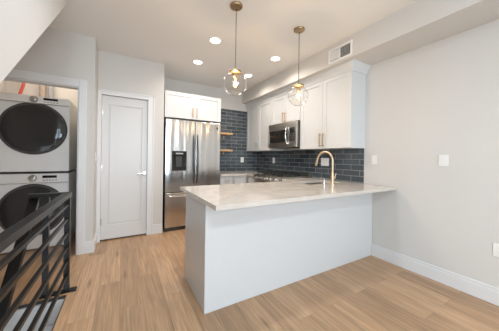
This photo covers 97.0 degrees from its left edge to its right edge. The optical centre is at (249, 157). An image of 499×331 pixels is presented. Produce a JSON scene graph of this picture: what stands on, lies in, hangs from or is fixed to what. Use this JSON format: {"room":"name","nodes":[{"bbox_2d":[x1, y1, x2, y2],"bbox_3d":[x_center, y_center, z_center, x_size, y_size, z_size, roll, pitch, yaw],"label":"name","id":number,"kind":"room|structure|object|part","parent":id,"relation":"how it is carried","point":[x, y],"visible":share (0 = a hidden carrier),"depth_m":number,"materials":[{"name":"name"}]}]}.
{"room":"kitchen","nodes":[
{"label":"kitchen","id":0,"kind":"room"},
{"bbox_2d":[0,80,6,92],"bbox_3d":[-1.798,0.952,0.089,0.100,4.846,7.340,1,0,-30],"label":"wall","id":1,"kind":"structure","parent":0,"point":[3,83],"depth_m":3.09,"materials":[{"name":"beige paint"}]},
{"bbox_2d":[0,0,68,82],"bbox_3d":[-1.396,-0.153,0.521,1.000,2.626,3.025,1,0,-30],"label":"wall","id":2,"kind":"structure","parent":0,"point":[22,22],"depth_m":1.11,"materials":[{"name":"beige paint"}]},
{"bbox_2d":[6,81,77,169],"bbox_3d":[-2.774,-0.162,3.035,1.130,2.646,1.167,1,0,-30],"label":"wall","id":3,"kind":"structure","parent":0,"point":[11,87],"depth_m":3.34,"materials":[{"name":"paint"}]},
{"bbox_2d":[13,27,97,241],"bbox_3d":[-2.505,-0.158,2.590,1.150,2.646,0.347,1,0,-30],"label":"wall","id":4,"kind":"structure","parent":0,"point":[56,52],"depth_m":2.66,"materials":[{"name":"beige paint"}]},
{"bbox_2d":[4,69,86,254],"bbox_3d":[-2.474,0.113,2.461,1.062,2.105,0.130,1,0,-30],"label":"trim","id":5,"kind":"structure","parent":4,"relation":"attached to","point":[80,85],"depth_m":2.64,"materials":[{"name":"white paint"}]},
{"bbox_2d":[85,233,96,253],"bbox_3d":[-2.041,1.101,2.846,0.096,0.142,0.345,1,0,-30],"label":"baseboard","id":6,"kind":"structure","parent":4,"relation":"attached to","point":[90,246],"depth_m":2.71,"materials":[{"name":"white paint"}]},
{"bbox_2d":[98,50,164,224],"bbox_3d":[-1.958,-0.150,3.551,0.960,2.646,0.770,1,0,-30],"label":"wall","id":7,"kind":"structure","parent":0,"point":[116,72],"depth_m":3.34,"materials":[{"name":"beige paint"}]},
{"bbox_2d":[100,95,147,239],"bbox_3d":[-1.810,0.145,3.199,0.592,2.019,0.095,1,0,-30],"label":"door","id":8,"kind":"structure","parent":7,"relation":"attached to","point":[124,130],"depth_m":3.20,"materials":[{"name":"white paint"}]},
{"bbox_2d":[96,88,153,242],"bbox_3d":[-1.780,0.120,3.196,0.717,2.111,0.026,1,0,-30],"label":"door frame","id":9,"kind":"structure","parent":7,"relation":"attached to","point":[150,142],"depth_m":3.32,"materials":[{"name":"white paint"}]},
{"bbox_2d":[153,224,161,233],"bbox_3d":[-1.425,1.109,3.414,0.144,0.142,0.018,1,0,-30],"label":"baseboard","id":10,"kind":"structure","parent":7,"relation":"attached to","point":[157,228],"depth_m":3.41,"materials":[{"name":"white paint"}]},
{"bbox_2d":[164,78,256,171],"bbox_3d":[-1.183,-0.140,4.379,3.110,2.646,0.112,1,0,-30],"label":"wall","id":11,"kind":"structure","parent":0,"point":[232,121],"depth_m":4.76,"materials":[{"name":"tile"}]},
{"bbox_2d":[164,90,220,122],"bbox_3d":[-1.078,-0.849,3.987,0.953,0.423,0.684,1,0,-30],"label":"upper cabinet","id":12,"kind":"object","parent":11,"relation":"attached to","point":[177,105],"visible":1,"depth_m":3.69,"materials":[{"name":"white paint"}]},
{"bbox_3d":[-1.135,-0.850,3.611,0.474,0.419,0.020,1,0,-30],"label":"door","id":13,"kind":"part","parent":12,"relation":"part of","materials":[{"name":"white paint"}]},
{"bbox_3d":[-0.723,-0.844,3.849,0.472,0.419,0.020,1,0,-30],"label":"door","id":14,"kind":"part","parent":12,"relation":"part of","materials":[{"name":"white paint"}]},
{"bbox_2d":[220,132,232,137],"bbox_3d":[-0.582,-0.456,4.526,0.430,0.105,0.227,1,0,-30],"label":"floating shelf","id":15,"kind":"object","parent":11,"relation":"attached to","point":[221,133],"visible":0.48,"depth_m":4.49,"materials":[{"name":"brown wood"}]},
{"bbox_2d":[220,149,232,153],"bbox_3d":[-0.587,-0.116,4.526,0.430,0.105,0.227,1,0,-30],"label":"floating shelf","id":16,"kind":"object","parent":11,"relation":"attached to","point":[223,150],"visible":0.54,"depth_m":4.49,"materials":[{"name":"brown wood"}]},
{"bbox_2d":[48,0,416,91],"bbox_3d":[0.085,-1.495,1.158,4.370,0.100,7.340,1,0,-30],"label":"ceiling","id":17,"kind":"structure","parent":0,"point":[174,34],"depth_m":2.50,"materials":[{"name":"paint"}]},
{"bbox_2d":[192,60,202,63],"bbox_3d":[-0.793,-1.453,3.376,0.164,0.008,0.164,1,0,-30],"label":"recessed light","id":18,"kind":"object","parent":17,"relation":"in","point":[193,61],"visible":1,"depth_m":3.37,"materials":[{"name":"white plastic"}]},
{"bbox_2d":[209,37,221,43],"bbox_3d":[-0.425,-1.448,2.740,0.164,0.008,0.164,1,0,-30],"label":"recessed light","id":19,"kind":"object","parent":17,"relation":"in","point":[215,40],"visible":1,"depth_m":2.73,"materials":[{"name":"white plastic"}]},
{"bbox_2d":[224,1,246,95],"bbox_3d":[-0.131,-1.017,2.102,0.222,0.862,0.222,1,0,-30],"label":"pendant lamp","id":20,"kind":"object","parent":17,"relation":"hanging from","point":[236,6],"visible":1,"depth_m":2.09,"materials":[{"name":"gold metal"}]},
{"bbox_3d":[-0.130,-1.130,2.102,0.008,0.567,0.008,1,0,-30],"label":"rod","id":21,"kind":"part","parent":20,"relation":"part of","materials":[{"name":"brown metal"}]},
{"bbox_2d":[270,56,280,60],"bbox_3d":[0.377,-1.437,3.220,0.164,0.008,0.164,1,0,-30],"label":"recessed light","id":22,"kind":"object","parent":17,"relation":"in","point":[272,58],"visible":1,"depth_m":3.21,"materials":[{"name":"white plastic"}]},
{"bbox_2d":[288,26,308,105],"bbox_3d":[0.553,-1.007,2.476,0.222,0.862,0.222,1,0,-30],"label":"pendant lamp","id":23,"kind":"object","parent":17,"relation":"hanging from","point":[299,29],"visible":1,"depth_m":2.46,"materials":[{"name":"gold metal"}]},
{"bbox_3d":[0.554,-1.121,2.476,0.008,0.567,0.008,1,0,-30],"label":"rod","id":24,"kind":"part","parent":23,"relation":"part of","materials":[{"name":"brown metal"}]},
{"bbox_2d":[0,226,498,330],"bbox_3d":[0.048,1.211,1.158,4.370,0.020,7.340,1,0,-30],"label":"floor","id":25,"kind":"structure","parent":0,"point":[139,282],"depth_m":1.88,"materials":[{"name":"brown wood"}]},
{"bbox_2d":[0,192,76,330],"bbox_3d":[-1.225,0.822,1.106,0.325,1.022,1.870,1,0,-30],"label":"guardrail","id":26,"kind":"object","parent":25,"relation":"on","point":[11,234],"visible":1,"depth_m":1.32,"materials":[{"name":"black metal"}]},
{"bbox_3d":[-1.141,0.331,1.151,0.054,0.038,1.870,1,0,-30],"label":"handrail","id":27,"kind":"part","parent":26,"relation":"part of","materials":[{"name":"black metal"}]},
{"bbox_3d":[-1.721,0.748,1.864,0.040,0.828,0.040,1,0,-30],"label":"post","id":28,"kind":"part","parent":26,"relation":"part of","materials":[{"name":"black metal"}]},
{"bbox_3d":[-1.715,0.319,1.865,0.225,0.030,0.050,1,0,-30],"label":"rail","id":29,"kind":"part","parent":26,"relation":"part of","materials":[{"name":"black metal"}]},
{"bbox_3d":[-1.657,1.169,1.905,0.265,0.012,0.060,1,0,-30],"label":"plate","id":30,"kind":"part","parent":26,"relation":"part of","materials":[{"name":"black metal"}]},
{"bbox_3d":[-1.600,0.754,1.934,0.040,0.820,0.040,1,0,-30],"label":"post","id":31,"kind":"part","parent":26,"relation":"part of","materials":[{"name":"black metal"}]},
{"bbox_2d":[0,170,76,254],"bbox_3d":[-2.851,0.677,3.020,0.686,0.967,0.728,1,0,-30],"label":"washing machine","id":32,"kind":"object","parent":25,"relation":"on","point":[15,189],"depth_m":2.74,"materials":[{"name":"metal"}]},
{"bbox_3d":[-2.678,0.656,2.721,0.594,0.594,0.037,1,0,-30],"label":"door glass","id":33,"kind":"part","parent":32,"relation":"part of","materials":[{"name":"black glass"}]},
{"bbox_3d":[-2.688,0.655,2.738,0.648,0.648,0.022,1,0,-30],"label":"door","id":34,"kind":"part","parent":32,"relation":"part of","materials":[{"name":"grey glass"}]},
{"bbox_3d":[-2.682,0.265,2.738,0.682,0.111,0.022,1,0,-30],"label":"control panel","id":35,"kind":"part","parent":32,"relation":"part of","materials":[{"name":"white plastic"}]},
{"bbox_3d":[-2.857,0.198,3.043,0.673,0.010,0.655,1,0,-30],"label":"stacking strip","id":36,"kind":"part","parent":32,"relation":"part of","materials":[{"name":"grey metal"}]},
{"bbox_2d":[0,92,77,172],"bbox_3d":[-2.837,-0.288,3.020,0.686,0.963,0.728,1,0,-30],"label":"dryer","id":37,"kind":"object","parent":32,"relation":"on","point":[38,133],"visible":0.99,"depth_m":2.74,"materials":[{"name":"metal"}]},
{"bbox_2d":[18,83,24,93],"bbox_3d":[-3.301,-1.124,3.177,0.121,0.686,0.037,1,0,-45],"label":"hose","id":38,"kind":"object","parent":37,"relation":"attached to","point":[23,84],"visible":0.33,"depth_m":3.18,"materials":[{"name":"red rubber"}]},
{"bbox_3d":[-2.664,-0.357,2.721,0.594,0.594,0.037,1,0,-30],"label":"door glass","id":39,"kind":"part","parent":37,"relation":"part of","materials":[{"name":"black glass"}]},
{"bbox_3d":[-2.674,-0.357,2.738,0.648,0.648,0.022,1,0,-30],"label":"door","id":40,"kind":"part","parent":37,"relation":"part of","materials":[{"name":"grey glass"}]},
{"bbox_3d":[-2.669,-0.716,2.738,0.682,0.094,0.022,1,0,-30],"label":"control panel","id":41,"kind":"part","parent":37,"relation":"part of","materials":[{"name":"white plastic"}]},
{"bbox_2d":[39,85,45,96],"bbox_3d":[-3.099,-1.123,3.305,0.077,0.681,0.072,1,0,-30],"label":"vent duct","id":42,"kind":"object","parent":37,"relation":"attached to","point":[42,89],"visible":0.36,"depth_m":3.28,"materials":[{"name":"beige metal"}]},
{"bbox_2d":[48,86,53,97],"bbox_3d":[-3.022,-1.122,3.361,0.069,0.681,0.064,1,0,-30],"label":"drain pipe","id":43,"kind":"object","parent":37,"relation":"attached to","point":[50,88],"visible":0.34,"depth_m":3.34,"materials":[{"name":"grey plastic"}]},
{"bbox_2d":[18,295,66,330],"bbox_3d":[-1.268,1.191,0.322,1.055,0.021,3.010,1,0,-30],"label":"trim","id":44,"kind":"structure","parent":25,"relation":"attached to","point":[63,296],"depth_m":1.79,"materials":[{"name":"metal"}]},
{"bbox_2d":[162,118,220,230],"bbox_3d":[-1.071,0.284,3.954,0.926,1.802,0.726,1,0,-30],"label":"refrigerator","id":45,"kind":"object","parent":25,"relation":"on","point":[191,149],"visible":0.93,"depth_m":3.62,"materials":[{"name":"metal"}]},
{"bbox_3d":[-0.950,0.851,3.731,0.926,0.552,0.070,1,0,-30],"label":"freezer drawer","id":46,"kind":"part","parent":45,"relation":"part of","materials":[{"name":"silver metal"}]},
{"bbox_3d":[-1.135,-0.023,3.618,0.471,1.165,0.070,1,0,-30],"label":"door","id":47,"kind":"part","parent":45,"relation":"part of","materials":[{"name":"silver metal"}]},
{"bbox_3d":[-0.919,0.027,3.664,0.028,0.819,0.075,1,0,-30],"label":"handle","id":48,"kind":"part","parent":45,"relation":"part of","materials":[{"name":"grey metal"}]},
{"bbox_3d":[-0.870,0.028,3.692,0.028,0.819,0.075,1,0,-30],"label":"handle","id":49,"kind":"part","parent":45,"relation":"part of","materials":[{"name":"grey metal"}]},
{"bbox_3d":[-0.731,-0.018,3.851,0.449,1.165,0.070,1,0,-30],"label":"door","id":50,"kind":"part","parent":45,"relation":"part of","materials":[{"name":"silver metal"}]},
{"bbox_2d":[220,175,246,184],"bbox_3d":[-0.437,0.768,4.376,0.560,0.849,0.674,1,0,-30],"label":"base cabinet","id":51,"kind":"object","parent":25,"relation":"on","point":[223,179],"visible":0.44,"depth_m":4.09,"materials":[{"name":"white paint"}]},
{"bbox_3d":[-0.425,0.434,4.043,0.230,0.171,0.020,1,0,-30],"label":"drawer","id":52,"kind":"part","parent":51,"relation":"part of","materials":[{"name":"white paint"}]},
{"bbox_3d":[-0.258,0.719,4.142,0.155,0.736,0.020,1,0,-30],"label":"door","id":53,"kind":"part","parent":51,"relation":"part of","materials":[{"name":"white paint"}]},
{"bbox_3d":[-0.120,0.720,4.222,0.155,0.736,0.020,1,0,-30],"label":"door","id":54,"kind":"part","parent":51,"relation":"part of","materials":[{"name":"white paint"}]},
{"bbox_2d":[247,176,254,182],"bbox_3d":[0.126,0.776,4.531,0.641,0.849,0.943,1,0,-30],"label":"base cabinet","id":55,"kind":"object","parent":25,"relation":"on","point":[249,178],"visible":0.09,"depth_m":4.16,"materials":[{"name":"white paint"}]},
{"bbox_2d":[220,171,263,175],"bbox_3d":[-0.097,0.331,4.399,1.172,0.032,0.945,1,0,-30],"label":"countertop","id":56,"kind":"structure","parent":55,"relation":"on","point":[238,173],"depth_m":4.26,"materials":[{"name":"stone"}]},
{"bbox_2d":[185,193,372,313],"bbox_3d":[0.441,0.780,2.489,2.163,0.850,0.627,1,0,-30],"label":"base cabinet","id":57,"kind":"object","parent":25,"relation":"on","point":[232,256],"visible":0.93,"depth_m":2.00,"materials":[{"name":"white paint"}]},
{"bbox_3d":[-0.485,0.767,1.949,0.019,0.850,0.580,1,0,-30],"label":"panel","id":58,"kind":"part","parent":57,"relation":"part of","materials":[{"name":"white paint"}]},
{"bbox_2d":[180,177,396,210],"bbox_3d":[0.412,0.338,2.522,2.192,0.032,1.280,1,0,-30],"label":"countertop","id":59,"kind":"structure","parent":57,"relation":"on","point":[242,195],"depth_m":2.07,"materials":[{"name":"stone"}]},
{"bbox_2d":[315,151,336,184],"bbox_3d":[0.948,0.125,2.794,0.082,0.409,0.285,1,0,-45],"label":"kitchen faucet","id":60,"kind":"object","parent":59,"relation":"on","point":[333,177],"visible":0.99,"depth_m":2.70,"materials":[{"name":"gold metal"}]},
{"bbox_3d":[0.955,0.055,2.793,0.025,0.269,0.246,1,0,-35],"label":"spout","id":61,"kind":"part","parent":60,"relation":"part of","materials":[{"name":"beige metal"}]},
{"bbox_2d":[253,171,311,182],"bbox_3d":[0.514,0.720,3.768,0.733,0.915,0.756,1,0,-30],"label":"gas range","id":62,"kind":"object","parent":25,"relation":"on","point":[268,176],"visible":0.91,"depth_m":3.61,"materials":[{"name":"metal"}]},
{"bbox_3d":[0.268,0.353,3.623,0.052,0.102,0.756,1,0,-30],"label":"control panel","id":63,"kind":"part","parent":62,"relation":"part of","materials":[{"name":"metal"}]},
{"bbox_2d":[258,174,311,178],"bbox_3d":[0.556,0.313,3.789,0.651,0.020,0.756,1,0,-30],"label":"cooktop","id":64,"kind":"object","parent":62,"relation":"in","point":[272,176],"depth_m":3.54,"materials":[{"name":"metal"}]},
{"bbox_2d":[242,0,498,103],"bbox_3d":[1.757,-1.292,2.010,0.418,0.259,6.940,1,0,-30],"label":"ceiling","id":65,"kind":"structure","parent":0,"point":[420,23],"depth_m":2.20,"materials":[{"name":"beige paint"}]},
{"bbox_2d":[328,39,352,64],"bbox_3d":[1.107,-1.282,2.706,0.010,0.175,0.335,1,0,-30],"label":"ceiling vent","id":66,"kind":"object","parent":65,"relation":"in","point":[345,51],"visible":1,"depth_m":2.69,"materials":[{"name":"white plastic"}]},
{"bbox_3d":[1.069,-1.282,2.770,0.006,0.111,0.125,1,0,-30],"label":"louvre panel","id":67,"kind":"part","parent":66,"relation":"part of","materials":[{"name":"white plastic"}]},
{"bbox_2d":[257,19,498,287],"bbox_3d":[1.959,-0.096,2.136,0.112,2.646,7.140,1,0,-30],"label":"wall","id":68,"kind":"structure","parent":0,"point":[425,103],"depth_m":2.22,"materials":[{"name":"beige paint"}]},
{"bbox_2d":[247,100,283,151],"bbox_3d":[0.291,-0.614,4.616,0.329,0.965,0.939,1,0,-30],"label":"upper cabinet","id":69,"kind":"object","parent":68,"relation":"attached to","point":[259,117],"visible":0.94,"depth_m":4.50,"materials":[{"name":"white paint"}]},
{"bbox_3d":[0.070,-0.616,4.760,0.020,0.959,0.467,1,0,-30],"label":"door","id":70,"kind":"part","parent":69,"relation":"part of","materials":[{"name":"white paint"}]},
{"bbox_3d":[0.305,-0.612,4.353,0.020,0.959,0.467,1,0,-30],"label":"door","id":71,"kind":"part","parent":69,"relation":"part of","materials":[{"name":"white paint"}]},
{"bbox_2d":[272,89,300,124],"bbox_3d":[0.723,-0.840,3.876,0.329,0.500,0.758,1,0,-30],"label":"upper cabinet","id":72,"kind":"object","parent":68,"relation":"attached to","point":[283,111],"visible":0.67,"depth_m":3.77,"materials":[{"name":"white paint"}]},
{"bbox_3d":[0.524,-0.842,3.980,0.020,0.494,0.376,1,0,-30],"label":"door","id":73,"kind":"part","parent":72,"relation":"part of","materials":[{"name":"white paint"}]},
{"bbox_2d":[268,120,299,148],"bbox_3d":[0.671,-0.375,3.851,0.407,0.422,0.753,1,0,-30],"label":"microwave","id":74,"kind":"object","parent":72,"relation":"attached to","point":[286,135],"visible":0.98,"depth_m":3.70,"materials":[{"name":"metal"}]},
{"bbox_3d":[0.508,-0.355,3.867,0.030,0.315,0.563,1,0,-30],"label":"door","id":75,"kind":"part","parent":74,"relation":"part of","materials":[{"name":"metal"}]},
{"bbox_3d":[0.507,-0.358,3.867,0.023,0.210,0.503,1,0,-30],"label":"door glass","id":76,"kind":"part","parent":74,"relation":"part of","materials":[{"name":"black glass"}]},
{"bbox_3d":[0.705,-0.170,3.873,0.322,0.014,0.753,1,0,-30],"label":"panel","id":77,"kind":"part","parent":74,"relation":"part of","materials":[{"name":"metal"}]},
{"bbox_3d":[0.697,-0.353,3.540,0.030,0.315,0.187,1,0,-30],"label":"control panel","id":78,"kind":"part","parent":74,"relation":"part of","materials":[{"name":"metal"}]},
{"bbox_3d":[0.714,-0.839,3.651,0.020,0.494,0.376,1,0,-30],"label":"door","id":79,"kind":"part","parent":72,"relation":"part of","materials":[{"name":"white paint"}]},
{"bbox_2d":[321,158,328,165],"bbox_3d":[1.159,0.071,3.396,0.009,0.120,0.150,1,0,-30],"label":"switch plate","id":80,"kind":"object","parent":68,"relation":"attached to","point":[324,161],"visible":1,"depth_m":3.39,"materials":[{"name":"white plastic"}]},
{"bbox_2d":[300,70,365,149],"bbox_3d":[1.135,-0.602,3.156,0.329,0.965,0.891,1,0,-30],"label":"upper cabinet","id":81,"kind":"object","parent":68,"relation":"attached to","point":[333,114],"visible":0.95,"depth_m":2.92,"materials":[{"name":"white paint"}]},
{"bbox_2d":[245,59,370,108],"bbox_3d":[0.724,-1.126,3.865,0.344,0.102,2.670,1,0,-30],"label":"trim","id":82,"kind":"structure","parent":81,"relation":"on","point":[355,65],"depth_m":3.08,"materials":[{"name":"white paint"}]},
{"bbox_3d":[0.920,-0.604,3.289,0.020,0.959,0.443,1,0,-30],"label":"door","id":83,"kind":"part","parent":81,"relation":"part of","materials":[{"name":"white paint"}]},
{"bbox_3d":[1.143,-0.601,2.903,0.020,0.959,0.443,1,0,-30],"label":"door","id":84,"kind":"part","parent":81,"relation":"part of","materials":[{"name":"white paint"}]},
{"bbox_2d":[372,155,376,163],"bbox_3d":[1.551,0.032,2.743,0.009,0.110,0.067,1,0,-30],"label":"light switch","id":85,"kind":"object","parent":68,"relation":"attached to","point":[374,157],"visible":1,"depth_m":2.74,"materials":[{"name":"white plastic"}]},
{"bbox_2d":[371,244,498,305],"bbox_3d":[2.578,1.165,0.930,0.018,0.142,4.214,1,0,-30],"label":"baseboard","id":86,"kind":"structure","parent":68,"relation":"attached to","point":[483,291],"depth_m":2.14,"materials":[{"name":"white paint"}]},
{"bbox_2d":[439,155,448,165],"bbox_3d":[1.892,0.032,2.152,0.009,0.110,0.077,1,0,-30],"label":"light switch","id":87,"kind":"object","parent":68,"relation":"attached to","point":[443,159],"visible":1,"depth_m":2.15,"materials":[{"name":"white plastic"}]},
{"bbox_2d":[493,243,498,256],"bbox_3d":[2.072,0.774,1.823,0.008,0.110,0.083,1,0,-30],"label":"wall outlet","id":88,"kind":"object","parent":68,"relation":"attached to","point":[495,245],"visible":1,"depth_m":1.84,"materials":[{"name":"white plastic"}]},
{"bbox_3d":[-0.792,2.300,0.606,0.080,2.179,3.010,1,0,-30],"label":"wall","id":89,"kind":"structure","parent":0,"visible":0},
{"bbox_2d":[3,298,63,330],"bbox_3d":[-1.481,2.190,0.666,1.055,1.979,2.205,1,0,-30],"label":"flight","id":90,"kind":"object","parent":89,"relation":"attached to","point":[17,315],"depth_m":1.77,"materials":[{"name":"grey carpet"}]},
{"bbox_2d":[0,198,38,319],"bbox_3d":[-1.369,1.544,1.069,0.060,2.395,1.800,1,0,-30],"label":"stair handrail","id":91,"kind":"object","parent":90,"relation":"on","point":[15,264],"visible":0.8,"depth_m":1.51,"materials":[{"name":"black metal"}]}
]}

